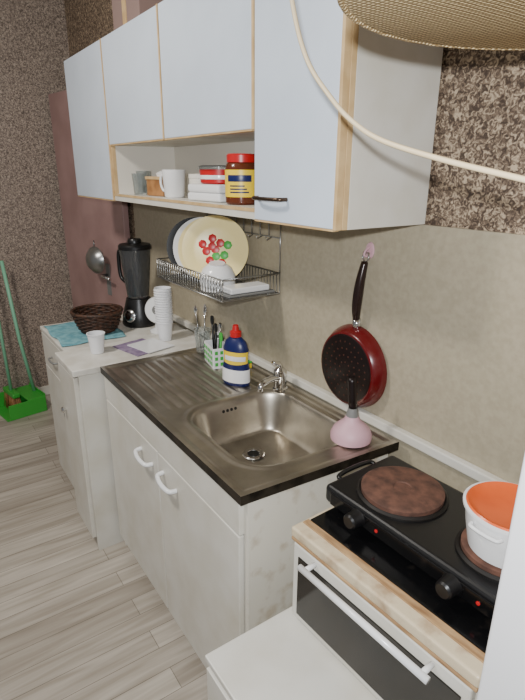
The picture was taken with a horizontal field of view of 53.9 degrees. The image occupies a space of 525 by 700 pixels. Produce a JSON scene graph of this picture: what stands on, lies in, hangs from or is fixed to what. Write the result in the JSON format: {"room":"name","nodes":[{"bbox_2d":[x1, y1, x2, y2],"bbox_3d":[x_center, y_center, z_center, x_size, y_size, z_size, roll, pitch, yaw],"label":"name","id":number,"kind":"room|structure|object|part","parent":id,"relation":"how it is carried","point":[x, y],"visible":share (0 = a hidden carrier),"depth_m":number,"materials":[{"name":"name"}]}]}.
{"room":"kitchen","nodes":[
{"label":"kitchen","id":0,"kind":"room"},
{"bbox_2d":[0,0,73,392],"bbox_3d":[-2.564,-0.813,2.965,3.012,2.800,0.150,-12,23,-32],"label":"wall","id":1,"kind":"structure","parent":0,"point":[34,47],"depth_m":3.48,"materials":[{"name":"beige paper"}]},
{"bbox_2d":[37,385,49,394],"bbox_3d":[-2.596,0.515,3.301,2.840,0.070,0.015,-12,23,-32],"label":"baseboard","id":2,"kind":"structure","parent":1,"relation":"attached to","point":[45,389],"depth_m":3.91,"materials":[{"name":"white wood"}]},
{"bbox_2d":[0,394,207,699],"bbox_3d":[-1.029,1.250,1.431,3.150,0.080,5.300,-12,23,-32],"label":"floor","id":3,"kind":"structure","parent":0,"point":[79,620],"depth_m":2.02,"materials":[{"name":"laminate"}]},
{"bbox_2d":[0,260,46,421],"bbox_3d":[-1.723,-0.071,3.506,0.272,1.051,0.284,-18,26,-42],"label":"dustpan","id":4,"kind":"object","parent":3,"relation":"on","point":[33,400],"visible":0.93,"depth_m":3.59,"materials":[{"name":"green plastic"}]},
{"bbox_2d":[0,322,20,407],"bbox_3d":[-1.764,-0.099,3.494,0.063,1.101,0.225,-18,26,-42],"label":"broom","id":5,"kind":"object","parent":4,"relation":"on","point":[12,397],"visible":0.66,"depth_m":3.58,"materials":[{"name":"green plastic"}]},
{"bbox_2d":[14,385,43,400],"bbox_3d":[-1.672,0.304,3.691,0.120,0.006,0.280,-18,26,-42],"label":"hood","id":6,"kind":"object","parent":4,"relation":"attached to","point":[27,392],"depth_m":3.67,"materials":[{"name":"green plastic"}]},
{"bbox_2d":[40,314,184,486],"bbox_3d":[-0.765,0.297,2.749,0.636,0.862,0.488,-12,23,-32],"label":"base cabinet","id":7,"kind":"object","parent":3,"relation":"on","point":[51,345],"visible":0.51,"depth_m":2.60,"materials":[{"name":"white wood"}]},
{"bbox_3d":[-0.992,0.048,2.490,0.018,0.170,0.472,-12,23,-32],"label":"drawer","id":8,"kind":"part","parent":7,"relation":"part of","materials":[{"name":"white wood"}]},
{"bbox_3d":[-1.010,0.052,2.478,0.030,0.010,0.110,-12,23,-32],"label":"drawer handle","id":9,"kind":"part","parent":7,"relation":"part of","materials":[{"name":"grey plastic"}]},
{"bbox_3d":[-0.995,0.417,2.618,0.018,0.600,0.472,-12,23,-32],"label":"door","id":10,"kind":"part","parent":7,"relation":"part of","materials":[{"name":"white wood"}]},
{"bbox_2d":[40,314,184,350],"bbox_3d":[-0.759,-0.101,2.615,0.595,0.021,0.488,-12,23,-32],"label":"countertop","id":11,"kind":"structure","parent":7,"relation":"on","point":[131,333],"depth_m":2.51,"materials":[{"name":"white laminate"}]},
{"bbox_2d":[43,321,125,346],"bbox_3d":[-0.880,-0.095,2.547,0.312,0.006,0.392,-12,23,-32],"label":"dish towel","id":12,"kind":"object","parent":11,"relation":"on","point":[68,334],"visible":0.6,"depth_m":2.49,"materials":[{"name":"fabric"}]},
{"bbox_2d":[70,303,122,333],"bbox_3d":[-0.807,-0.150,2.529,0.250,0.108,0.250,-12,23,-32],"label":"wicker basket","id":13,"kind":"object","parent":12,"relation":"on","point":[108,320],"visible":0.98,"depth_m":2.47,"materials":[{"name":"brown wicker"}]},
{"bbox_2d":[117,238,154,327],"bbox_3d":[-0.638,-0.348,2.628,0.180,0.435,0.202,-5,20,-16],"label":"blender","id":14,"kind":"object","parent":11,"relation":"on","point":[134,255],"visible":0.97,"depth_m":2.57,"materials":[{"name":"black plastic"}]},
{"bbox_3d":[-0.715,-0.426,2.650,0.084,0.187,0.020,13,23,33],"label":"jug handle","id":15,"kind":"part","parent":14,"relation":"part of","materials":[{"name":"black plastic"}]},
{"bbox_3d":[-0.634,-0.526,2.555,0.162,0.049,0.162,13,23,33],"label":"lid","id":16,"kind":"part","parent":14,"relation":"part of","materials":[{"name":"black plastic"}]},
{"bbox_3d":[-0.636,-0.205,2.666,0.180,0.140,0.180,13,23,33],"label":"motor","id":17,"kind":"part","parent":14,"relation":"part of","materials":[{"name":"black plastic"}]},
{"bbox_2d":[55,329,195,549],"bbox_3d":[-0.562,0.401,2.440,0.670,0.870,0.274,-12,23,-32],"label":"base cabinet","id":18,"kind":"object","parent":3,"relation":"on","point":[82,382],"visible":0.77,"depth_m":2.21,"materials":[{"name":"white laminate"}]},
{"bbox_3d":[-0.818,0.444,2.281,0.018,0.770,0.242,-12,23,-32],"label":"door","id":19,"kind":"part","parent":18,"relation":"part of","materials":[{"name":"white wood"}]},
{"bbox_3d":[-0.476,0.445,2.358,0.632,0.842,0.018,-12,23,-32],"label":"panel","id":20,"kind":"part","parent":18,"relation":"part of","materials":[{"name":"white wood"}]},
{"bbox_2d":[55,329,195,377],"bbox_3d":[-0.560,0.003,2.302,0.640,0.027,0.274,-12,23,-32],"label":"countertop","id":21,"kind":"structure","parent":18,"relation":"on","point":[78,362],"depth_m":2.20,"materials":[{"name":"white wood"}]},
{"bbox_2d":[86,330,104,353],"bbox_3d":[-0.714,-0.031,2.220,0.078,0.087,0.078,-12,23,-32],"label":"paper cup","id":22,"kind":"object","parent":21,"relation":"on","point":[95,338],"visible":1,"depth_m":2.20,"materials":[{"name":"white paper"}]},
{"bbox_2d":[112,338,174,355],"bbox_3d":[-0.532,-0.018,2.308,0.200,0.006,0.190,16,25,39],"label":"leaflet","id":23,"kind":"object","parent":21,"relation":"on","point":[139,347],"visible":1,"depth_m":2.29,"materials":[{"name":"paper"}]},
{"bbox_2d":[145,297,157,333],"bbox_3d":[-0.510,-0.176,2.530,0.132,0.177,0.090,5,20,14],"label":"kitchen scale","id":24,"kind":"object","parent":21,"relation":"on","point":[150,313],"visible":0.42,"depth_m":2.51,"materials":[{"name":"white plastic"}]},
{"bbox_2d":[153,286,172,340],"bbox_3d":[-0.453,-0.166,2.370,0.081,0.246,0.081,-12,23,-32],"label":"paper cups","id":25,"kind":"object","parent":21,"relation":"on","point":[162,296],"visible":1,"depth_m":2.34,"materials":[{"name":"white paper"}]},
{"bbox_2d":[104,376,387,668],"bbox_3d":[-0.150,0.592,1.939,0.557,0.842,1.048,-12,23,-32],"label":"base cabinet","id":26,"kind":"object","parent":3,"relation":"on","point":[222,568],"visible":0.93,"depth_m":1.56,"materials":[{"name":"white wood"}]},
{"bbox_3d":[-0.491,0.585,2.032,0.018,0.670,0.509,-12,23,-32],"label":"door","id":27,"kind":"part","parent":26,"relation":"part of","materials":[{"name":"white wood"}]},
{"bbox_3d":[-0.423,0.376,1.804,0.041,0.030,0.115,-12,23,-32],"label":"handle","id":28,"kind":"part","parent":26,"relation":"part of","materials":[{"name":"white plastic"}]},
{"bbox_3d":[-0.315,0.427,1.656,0.041,0.030,0.115,-12,23,-32],"label":"handle","id":29,"kind":"part","parent":26,"relation":"part of","materials":[{"name":"white plastic"}]},
{"bbox_3d":[-0.343,0.283,1.703,0.018,0.107,1.029,-12,23,-32],"label":"rail","id":30,"kind":"part","parent":26,"relation":"part of","materials":[{"name":"white wood"}]},
{"bbox_3d":[-0.199,0.726,1.631,0.018,0.670,0.510,-12,23,-32],"label":"door","id":31,"kind":"part","parent":26,"relation":"part of","materials":[{"name":"white wood"}]},
{"bbox_2d":[100,348,398,505],"bbox_3d":[-0.127,0.240,1.817,0.528,0.152,1.090,-12,23,-32],"label":"sink","id":32,"kind":"object","parent":26,"relation":"on","point":[254,445],"visible":0.84,"depth_m":1.75,"materials":[{"name":"metal"}]},
{"bbox_2d":[194,304,210,352],"bbox_3d":[-0.259,-0.095,2.227,0.074,0.207,0.074,-2,19,-7],"label":"glass","id":33,"kind":"object","parent":32,"relation":"on","point":[203,333],"visible":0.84,"depth_m":2.21,"materials":[{"name":"clear glass"}]},
{"bbox_2d":[204,315,224,368],"bbox_3d":[-0.187,-0.035,2.098,0.076,0.190,0.145,-7,21,-21],"label":"utensil caddy","id":34,"kind":"object","parent":32,"relation":"on","point":[213,349],"visible":0.86,"depth_m":2.07,"materials":[{"name":"white plastic"}]},
{"bbox_2d":[222,324,249,386],"bbox_3d":[-0.098,0.016,1.895,0.116,0.227,0.073,11,22,29],"label":"dish soap bottle","id":35,"kind":"object","parent":32,"relation":"on","point":[235,369],"visible":1,"depth_m":1.87,"materials":[{"name":"blue plastic"}]},
{"bbox_2d":[257,361,287,392],"bbox_3d":[0.039,0.104,1.802,0.056,0.122,0.182,8,21,22],"label":"sink faucet","id":36,"kind":"object","parent":32,"relation":"on","point":[280,373],"visible":1,"depth_m":1.84,"materials":[{"name":"silver metal"}]},
{"bbox_3d":[0.027,0.112,1.797,0.024,0.051,0.160,11,22,28],"label":"spout","id":37,"kind":"part","parent":36,"relation":"part of","materials":[{"name":"silver metal"}]},
{"bbox_3d":[0.052,0.053,1.831,0.017,0.043,0.052,15,24,35],"label":"lever","id":38,"kind":"part","parent":36,"relation":"part of","materials":[{"name":"silver metal"}]},
{"bbox_2d":[330,377,371,447],"bbox_3d":[0.262,0.172,1.498,0.122,0.194,0.122,-12,23,-32],"label":"plunger","id":39,"kind":"object","parent":32,"relation":"on","point":[350,431],"visible":1,"depth_m":1.48,"materials":[{"name":"pink rubber"}]},
{"bbox_2d":[330,415,371,447],"bbox_3d":[0.262,0.226,1.517,0.122,0.080,0.122,-12,23,-32],"label":"cup","id":40,"kind":"object","parent":39,"relation":"on","point":[350,431],"depth_m":1.48,"materials":[{"name":"pink"}]},
{"bbox_3d":[0.259,0.126,1.487,0.024,0.098,0.036,-12,23,-32],"label":"handle","id":41,"kind":"part","parent":39,"relation":"part of","materials":[{"name":"black plastic"}]},
{"bbox_2d":[205,607,377,699],"bbox_3d":[0.287,0.970,1.253,0.720,0.580,0.495,-12,23,-32],"label":"base cabinet","id":42,"kind":"object","parent":3,"relation":"on","point":[279,658],"visible":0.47,"depth_m":1.14,"materials":[{"name":"white wood"}]},
{"bbox_3d":[0.013,1.020,1.067,0.017,0.505,0.476,-12,23,-32],"label":"door","id":43,"kind":"part","parent":42,"relation":"part of","materials":[{"name":"white wood"}]},
{"bbox_2d":[292,487,491,699],"bbox_3d":[0.367,0.552,1.166,0.478,0.267,0.474,-14,23,-35],"label":"oven","id":44,"kind":"object","parent":42,"relation":"on","point":[380,614],"visible":0.6,"depth_m":1.02,"materials":[{"name":"white metal"}]},
{"bbox_3d":[0.104,0.478,1.133,0.033,0.012,0.012,-14,23,-35],"label":"handle post","id":45,"kind":"part","parent":44,"relation":"part of","materials":[{"name":"white metal"}]},
{"bbox_3d":[0.182,0.522,1.009,0.015,0.015,0.335,-14,23,-35],"label":"door handle","id":46,"kind":"part","parent":44,"relation":"part of","materials":[{"name":"white metal"}]},
{"bbox_3d":[0.209,0.610,1.057,0.004,0.166,0.420,-14,23,-35],"label":"door glass","id":47,"kind":"part","parent":44,"relation":"part of","materials":[{"name":"black glass"}]},
{"bbox_3d":[0.217,0.601,1.064,0.022,0.214,0.454,-14,23,-35],"label":"door frame","id":48,"kind":"part","parent":44,"relation":"part of","materials":[{"name":"white metal"}]},
{"bbox_3d":[0.214,0.495,1.024,0.015,0.008,0.470,-14,23,-35],"label":"wood trim","id":49,"kind":"part","parent":44,"relation":"part of","materials":[{"name":"beige wood"}]},
{"bbox_2d":[326,456,501,619],"bbox_3d":[0.374,0.383,1.115,0.277,0.078,0.528,-13,23,-34],"label":"double hotplate","id":50,"kind":"object","parent":44,"relation":"on","point":[421,517],"visible":0.74,"depth_m":1.11,"materials":[{"name":"black metal"}]},
{"bbox_3d":[0.200,0.378,1.144,0.030,0.044,0.044,-13,23,-34],"label":"knob","id":51,"kind":"part","parent":50,"relation":"part of","materials":[{"name":"black plastic"}]},
{"bbox_3d":[0.238,0.305,1.310,0.133,0.019,0.030,-13,23,-34],"label":"carry handle","id":52,"kind":"part","parent":50,"relation":"part of","materials":[{"name":"black plastic"}]},
{"bbox_3d":[0.323,0.324,1.193,0.188,0.018,0.188,-13,23,-34],"label":"burner","id":53,"kind":"part","parent":50,"relation":"part of","materials":[{"name":"brown metal"}]},
{"bbox_3d":[0.343,0.442,0.959,0.030,0.044,0.044,-13,23,-34],"label":"knob","id":54,"kind":"part","parent":50,"relation":"part of","materials":[{"name":"black plastic"}]},
{"bbox_3d":[0.467,0.389,1.006,0.152,0.018,0.152,-13,23,-34],"label":"burner","id":55,"kind":"part","parent":50,"relation":"part of","materials":[{"name":"brown metal"}]},
{"bbox_2d":[463,481,517,568],"bbox_3d":[0.473,0.336,0.979,0.187,0.099,0.177,2,19,5],"label":"enamel pot","id":56,"kind":"object","parent":50,"relation":"on","point":[489,505],"visible":0.76,"depth_m":0.96,"materials":[{"name":"white metal"}]},
{"bbox_3d":[0.396,0.328,0.924,0.018,0.008,0.068,-12,23,-32],"label":"handle","id":57,"kind":"part","parent":56,"relation":"part of","materials":[{"name":"white metal"}]},
{"bbox_3d":[0.467,0.296,0.964,0.164,0.013,0.164,-12,23,-32],"label":"orange lid","id":58,"kind":"part","parent":56,"relation":"part of","materials":[{"name":"ceramic"}]},
{"bbox_3d":[0.287,0.559,0.903,0.033,0.012,0.012,-14,23,-35],"label":"handle post","id":59,"kind":"part","parent":44,"relation":"part of","materials":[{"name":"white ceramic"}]},
{"bbox_2d":[476,454,524,699],"bbox_3d":[0.679,0.643,0.708,0.530,1.560,0.580,-12,23,-32],"label":"refrigerator","id":60,"kind":"object","parent":3,"relation":"on","point":[503,671],"visible":1,"depth_m":0.70,"materials":[{"name":"white metal"}]},
{"bbox_2d":[64,0,524,237],"bbox_3d":[0.220,-0.383,1.768,0.138,2.800,5.300,-12,23,-32],"label":"wall","id":61,"kind":"structure","parent":0,"point":[480,116],"depth_m":1.19,"materials":[{"name":"brown paper"}]},
{"bbox_2d":[48,90,129,313],"bbox_3d":[-1.089,-0.579,3.398,0.036,2.070,0.860,-17,25,-40],"label":"leaf","id":62,"kind":"object","parent":61,"relation":"attached to","point":[86,220],"visible":0.24,"depth_m":3.34,"materials":[{"name":"paint"}]},
{"bbox_2d":[86,240,104,273],"bbox_3d":[-1.047,-0.570,3.176,0.168,0.207,0.050,14,23,34],"label":"colander","id":63,"kind":"object","parent":62,"relation":"hanging from","point":[95,261],"visible":1,"depth_m":3.16,"materials":[{"name":"silver metal"}]},
{"bbox_2d":[105,263,111,294],"bbox_3d":[-0.980,-0.450,3.286,0.006,0.200,0.045,-17,25,-40],"label":"plate","id":64,"kind":"object","parent":62,"relation":"attached to","point":[107,266],"visible":0.71,"depth_m":3.28,"materials":[{"name":"grey plastic"}]},
{"bbox_2d":[100,273,110,280],"bbox_3d":[-0.965,-0.456,3.220,0.059,0.023,0.128,-17,25,-40],"label":"lever","id":65,"kind":"object","parent":64,"relation":"attached to","point":[104,276],"visible":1,"depth_m":3.20,"materials":[{"name":"silver metal"}]},
{"bbox_2d":[64,38,115,200],"bbox_3d":[-0.694,-1.069,2.500,0.308,0.637,0.562,-12,23,-32],"label":"upper cabinet","id":66,"kind":"object","parent":61,"relation":"attached to","point":[84,74],"visible":0.49,"depth_m":2.38,"materials":[{"name":"white laminate"}]},
{"bbox_2d":[101,0,254,218],"bbox_3d":[-0.215,-0.841,1.842,0.308,0.634,1.125,-12,23,-32],"label":"upper cabinet","id":67,"kind":"object","parent":61,"relation":"attached to","point":[179,75],"visible":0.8,"depth_m":1.68,"materials":[{"name":"white laminate"}]},
{"bbox_3d":[-0.494,-1.001,1.949,0.019,0.400,0.551,-12,23,-32],"label":"door","id":68,"kind":"part","parent":67,"relation":"part of","materials":[{"name":"white laminate"}]},
{"bbox_2d":[112,0,162,29],"bbox_3d":[-0.491,-1.383,2.128,0.163,0.200,0.290,-12,23,-32],"label":"cardboard box","id":69,"kind":"object","parent":67,"relation":"on","point":[124,11],"visible":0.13,"depth_m":2.06,"materials":[{"name":"brown"}]},
{"bbox_2d":[131,173,146,194],"bbox_3d":[-0.516,-0.700,2.175,0.066,0.085,0.066,-12,23,-32],"label":"drinking glass","id":70,"kind":"object","parent":67,"relation":"on","point":[139,181],"visible":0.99,"depth_m":2.15,"materials":[{"name":"white"}]},
{"bbox_2d":[136,171,150,175],"bbox_3d":[-0.520,-0.735,2.263,0.066,0.095,0.066,-12,23,-32],"label":"drinking glass","id":71,"kind":"object","parent":67,"relation":"on","point":[147,172],"visible":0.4,"depth_m":2.23,"materials":[{"name":"white"}]},
{"bbox_2d":[115,145,174,193],"bbox_3d":[-0.526,-0.816,2.337,0.277,0.200,0.016,-12,23,-32],"label":"shelf","id":72,"kind":"object","parent":67,"relation":"attached to","point":[129,159],"depth_m":2.30,"materials":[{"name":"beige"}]},
{"bbox_2d":[145,171,164,195],"bbox_3d":[-0.395,-0.676,2.092,0.108,0.096,0.128,-16,25,-40],"label":"box","id":73,"kind":"object","parent":67,"relation":"on","point":[153,184],"visible":0.36,"depth_m":2.06,"materials":[{"name":"brown wood"}]},
{"bbox_2d":[159,170,184,197],"bbox_3d":[-0.345,-0.632,1.959,0.109,0.100,0.088,1,19,2],"label":"coffee mug","id":74,"kind":"object","parent":67,"relation":"on","point":[173,180],"visible":1,"depth_m":1.93,"materials":[{"name":"white ceramic"}]},
{"bbox_3d":[-0.382,-0.644,1.989,0.039,0.069,0.010,13,23,33],"label":"handle","id":75,"kind":"part","parent":74,"relation":"part of","materials":[{"name":"white ceramic"}]},
{"bbox_2d":[188,173,200,183],"bbox_3d":[-0.231,-0.599,1.884,0.074,0.088,0.074,-12,23,-32],"label":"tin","id":76,"kind":"object","parent":67,"relation":"on","point":[193,178],"visible":0.38,"depth_m":1.85,"materials":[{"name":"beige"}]},
{"bbox_3d":[-0.175,-0.847,1.510,0.019,0.400,0.546,-12,23,-32],"label":"door","id":77,"kind":"part","parent":67,"relation":"part of","materials":[{"name":"white laminate"}]},
{"bbox_2d":[188,183,225,201],"bbox_3d":[-0.146,-0.536,1.756,0.140,0.055,0.190,-15,24,-38],"label":"pack","id":78,"kind":"object","parent":67,"relation":"on","point":[198,192],"visible":0.7,"depth_m":1.69,"materials":[{"name":"white paper"}]},
{"bbox_2d":[198,165,225,183],"bbox_3d":[-0.146,-0.591,1.737,0.140,0.058,0.140,-12,23,-32],"label":"food container","id":79,"kind":"object","parent":78,"relation":"on","point":[209,174],"visible":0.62,"depth_m":1.68,"materials":[{"name":"red plastic"}]},
{"bbox_3d":[-0.146,-0.612,1.730,0.140,0.013,0.140,-12,23,-32],"label":"lid","id":80,"kind":"part","parent":79,"relation":"part of","materials":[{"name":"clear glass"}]},
{"bbox_2d":[174,141,254,192],"bbox_3d":[-0.093,-0.691,1.983,0.011,0.200,1.125,-12,23,-32],"label":"shelf","id":81,"kind":"object","parent":67,"relation":"attached to","point":[187,158],"depth_m":2.16,"materials":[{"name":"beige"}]},
{"bbox_2d":[225,153,254,204],"bbox_3d":[-0.065,-0.519,1.570,0.099,0.145,0.099,-12,23,-32],"label":"sauce jar","id":82,"kind":"object","parent":67,"relation":"on","point":[240,167],"visible":0.94,"depth_m":1.53,"materials":[{"name":"brown"}]},
{"bbox_3d":[-0.064,-0.576,1.551,0.088,0.025,0.088,-12,23,-32],"label":"lid","id":83,"kind":"part","parent":82,"relation":"part of","materials":[{"name":"red plastic"}]},
{"bbox_2d":[156,213,280,302],"bbox_3d":[-0.190,-0.389,2.007,0.249,0.276,0.546,-12,23,-32],"label":"dish rack","id":84,"kind":"object","parent":61,"relation":"attached to","point":[189,282],"visible":0.59,"depth_m":1.94,"materials":[{"name":"silver metal"}]},
{"bbox_2d":[167,217,196,275],"bbox_3d":[-0.272,-0.422,2.116,0.240,0.238,0.048,-1,19,-5],"label":"dinner plate","id":85,"kind":"object","parent":84,"relation":"in","point":[170,240],"visible":0.2,"depth_m":2.10,"materials":[{"name":"black ceramic"}]},
{"bbox_2d":[173,217,202,277],"bbox_3d":[-0.237,-0.409,2.075,0.244,0.241,0.049,-1,19,-5],"label":"dinner plate","id":86,"kind":"object","parent":84,"relation":"in","point":[179,232],"visible":0.1,"depth_m":2.06,"materials":[{"name":"white ceramic"}]},
{"bbox_2d":[178,218,200,278],"bbox_3d":[-0.209,-0.398,2.035,0.248,0.245,0.049,-1,19,-5],"label":"dinner plate","id":87,"kind":"object","parent":84,"relation":"in","point":[191,223],"visible":0.11,"depth_m":2.02,"materials":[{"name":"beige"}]},
{"bbox_2d":[182,215,247,277],"bbox_3d":[-0.182,-0.388,1.987,0.256,0.251,0.059,0,19,-1],"label":"dinner plate","id":88,"kind":"object","parent":84,"relation":"in","point":[208,239],"visible":0.84,"depth_m":1.99,"materials":[{"name":"cream glazed ceramic"}]},
{"bbox_2d":[198,240,206,247],"bbox_3d":[-0.232,-0.409,1.992,0.033,0.034,0.002,24,7,-3],"label":"flower","id":89,"kind":"object","parent":88,"relation":"on","point":[202,243],"depth_m":1.99,"materials":[{"name":"red paint"}]},
{"bbox_2d":[202,247,209,254],"bbox_3d":[-0.218,-0.382,1.996,0.034,0.033,0.002,41,5,-5],"label":"flower","id":90,"kind":"object","parent":88,"relation":"on","point":[206,251],"depth_m":2.00,"materials":[{"name":"red paint"}]},
{"bbox_2d":[206,256,213,263],"bbox_3d":[-0.203,-0.347,2.000,0.033,0.034,0.002,-41,6,5],"label":"flower","id":91,"kind":"object","parent":88,"relation":"on","point":[208,259],"depth_m":2.00,"materials":[{"name":"red paint"}]},
{"bbox_2d":[208,242,215,250],"bbox_3d":[-0.195,-0.401,1.993,0.034,0.033,0.002,33,6,-4],"label":"flower","id":92,"kind":"object","parent":88,"relation":"on","point":[211,245],"depth_m":1.99,"materials":[{"name":"red paint"}]},
{"bbox_2d":[208,234,216,241],"bbox_3d":[-0.192,-0.430,1.989,0.033,0.034,0.002,16,7,-2],"label":"flower","id":93,"kind":"object","parent":88,"relation":"on","point":[212,238],"depth_m":1.99,"materials":[{"name":"red paint"}]},
{"bbox_2d":[211,246,219,252],"bbox_3d":[-0.181,-0.389,1.995,0.033,0.034,0.001,0,7,0],"label":"flower","id":94,"kind":"object","parent":88,"relation":"on","point":[216,250],"depth_m":1.99,"materials":[{"name":"red paint"}]},
{"bbox_2d":[212,253,219,259],"bbox_3d":[-0.180,-0.364,1.998,0.034,0.033,0.002,-24,7,3],"label":"flower","id":95,"kind":"object","parent":88,"relation":"on","point":[216,256],"depth_m":2.00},
{"bbox_2d":[216,239,223,247],"bbox_3d":[-0.164,-0.413,1.992,0.033,0.034,0.002,8,7,-1],"label":"flower","id":96,"kind":"object","parent":88,"relation":"on","point":[220,243],"depth_m":1.99,"materials":[{"name":"red paint"}]},
{"bbox_2d":[220,251,227,259],"bbox_3d":[-0.148,-0.366,1.998,0.034,0.033,0.002,-16,7,2],"label":"flower","id":97,"kind":"object","parent":88,"relation":"on","point":[224,255],"depth_m":2.00,"materials":[{"name":"green paint"}]},
{"bbox_2d":[224,241,231,248],"bbox_3d":[-0.134,-0.406,1.992,0.034,0.033,0.002,-8,7,1],"label":"flower","id":98,"kind":"object","parent":88,"relation":"on","point":[227,244],"depth_m":1.99,"materials":[{"name":"green paint"}]},
{"bbox_2d":[200,260,234,292],"bbox_3d":[-0.167,-0.280,1.935,0.138,0.106,0.140,-12,23,-32],"label":"bowls","id":99,"kind":"object","parent":84,"relation":"in","point":[219,269],"visible":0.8,"depth_m":1.89,"materials":[{"name":"white ceramic"}]},
{"bbox_2d":[201,286,220,292],"bbox_3d":[-0.167,-0.259,1.947,0.132,0.057,0.132,-12,23,-32],"label":"bowl","id":100,"kind":"object","parent":99,"relation":"on","point":[201,286],"depth_m":1.89,"materials":[{"name":"white ceramic"}]},
{"bbox_2d":[217,281,274,298],"bbox_3d":[-0.061,-0.223,1.879,0.200,0.030,0.090,-12,23,-32],"label":"serving tray","id":101,"kind":"object","parent":84,"relation":"in","point":[249,288],"visible":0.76,"depth_m":1.85,"materials":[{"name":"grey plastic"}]},
{"bbox_2d":[217,288,274,298],"bbox_3d":[-0.061,-0.212,1.883,0.200,0.008,0.090,-12,23,-32],"label":"tray","id":102,"kind":"object","parent":101,"relation":"on","point":[229,294],"depth_m":1.84,"materials":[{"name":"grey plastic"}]},
{"bbox_2d":[133,203,524,492],"bbox_3d":[0.461,0.398,1.523,0.012,1.487,4.220,-12,23,-32],"label":"backsplash","id":103,"kind":"structure","parent":61,"relation":"attached to","point":[444,307],"depth_m":1.44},
{"bbox_2d":[173,313,506,481],"bbox_3d":[0.118,0.109,1.918,0.024,0.028,2.220,-12,23,-32],"label":"trim","id":104,"kind":"structure","parent":61,"relation":"attached to","point":[461,465],"depth_m":1.54,"materials":[{"name":"white plastic"}]},
{"bbox_2d":[252,0,443,231],"bbox_3d":[0.185,-0.637,1.265,0.342,0.637,0.333,-12,23,-32],"label":"upper cabinet","id":105,"kind":"object","parent":61,"relation":"attached to","point":[314,169],"visible":1,"depth_m":1.18,"materials":[{"name":"white laminate"}]},
{"bbox_3d":[0.011,-0.390,1.330,0.036,0.010,0.138,-12,23,-32],"label":"handle","id":106,"kind":"part","parent":105,"relation":"part of","materials":[{"name":"brown metal"}]},
{"bbox_3d":[0.078,-0.617,1.200,0.019,0.630,0.320,-12,23,-32],"label":"door","id":107,"kind":"part","parent":105,"relation":"part of","materials":[{"name":"white laminate"}]},
{"bbox_2d":[363,242,373,258],"bbox_3d":[0.303,-0.288,1.495,0.027,0.048,0.032,-12,23,-32],"label":"wall hook","id":108,"kind":"object","parent":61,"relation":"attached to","point":[370,246],"visible":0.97,"depth_m":1.49,"materials":[{"name":"pink plastic"}]},
{"bbox_2d":[321,251,386,406],"bbox_3d":[0.276,-0.054,1.588,0.048,0.499,0.270,-12,23,-32],"label":"frying pan","id":109,"kind":"object","parent":108,"relation":"hanging from","point":[351,350],"visible":0.94,"depth_m":1.56,"materials":[{"name":"red metal"}]},
{"bbox_3d":[0.287,-0.172,1.533,0.037,0.183,0.030,-12,27,-32],"label":"handle","id":110,"kind":"part","parent":109,"relation":"part of","materials":[{"name":"black plastic"}]},
{"bbox_3d":[-1.013,-1.472,0.489,3.150,0.080,5.300,-12,23,-32],"label":"ceiling","id":111,"kind":"structure","parent":0,"visible":0},
{"bbox_2d":[290,0,524,182],"bbox_3d":[0.238,-0.787,0.549,0.039,1.236,0.725,-12,23,-32],"label":"power cable","id":112,"kind":"object","parent":111,"relation":"hanging from","point":[473,167],"visible":1,"depth_m":0.76,"materials":[{"name":"beige plastic"}]},
{"bbox_2d":[337,0,524,49],"bbox_3d":[0.392,-0.848,0.365,0.624,1.000,0.624,-12,23,-32],"label":"lampshade","id":113,"kind":"object","parent":111,"relation":"hanging from","point":[460,24],"visible":1,"depth_m":0.67,"materials":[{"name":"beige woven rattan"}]}
]}

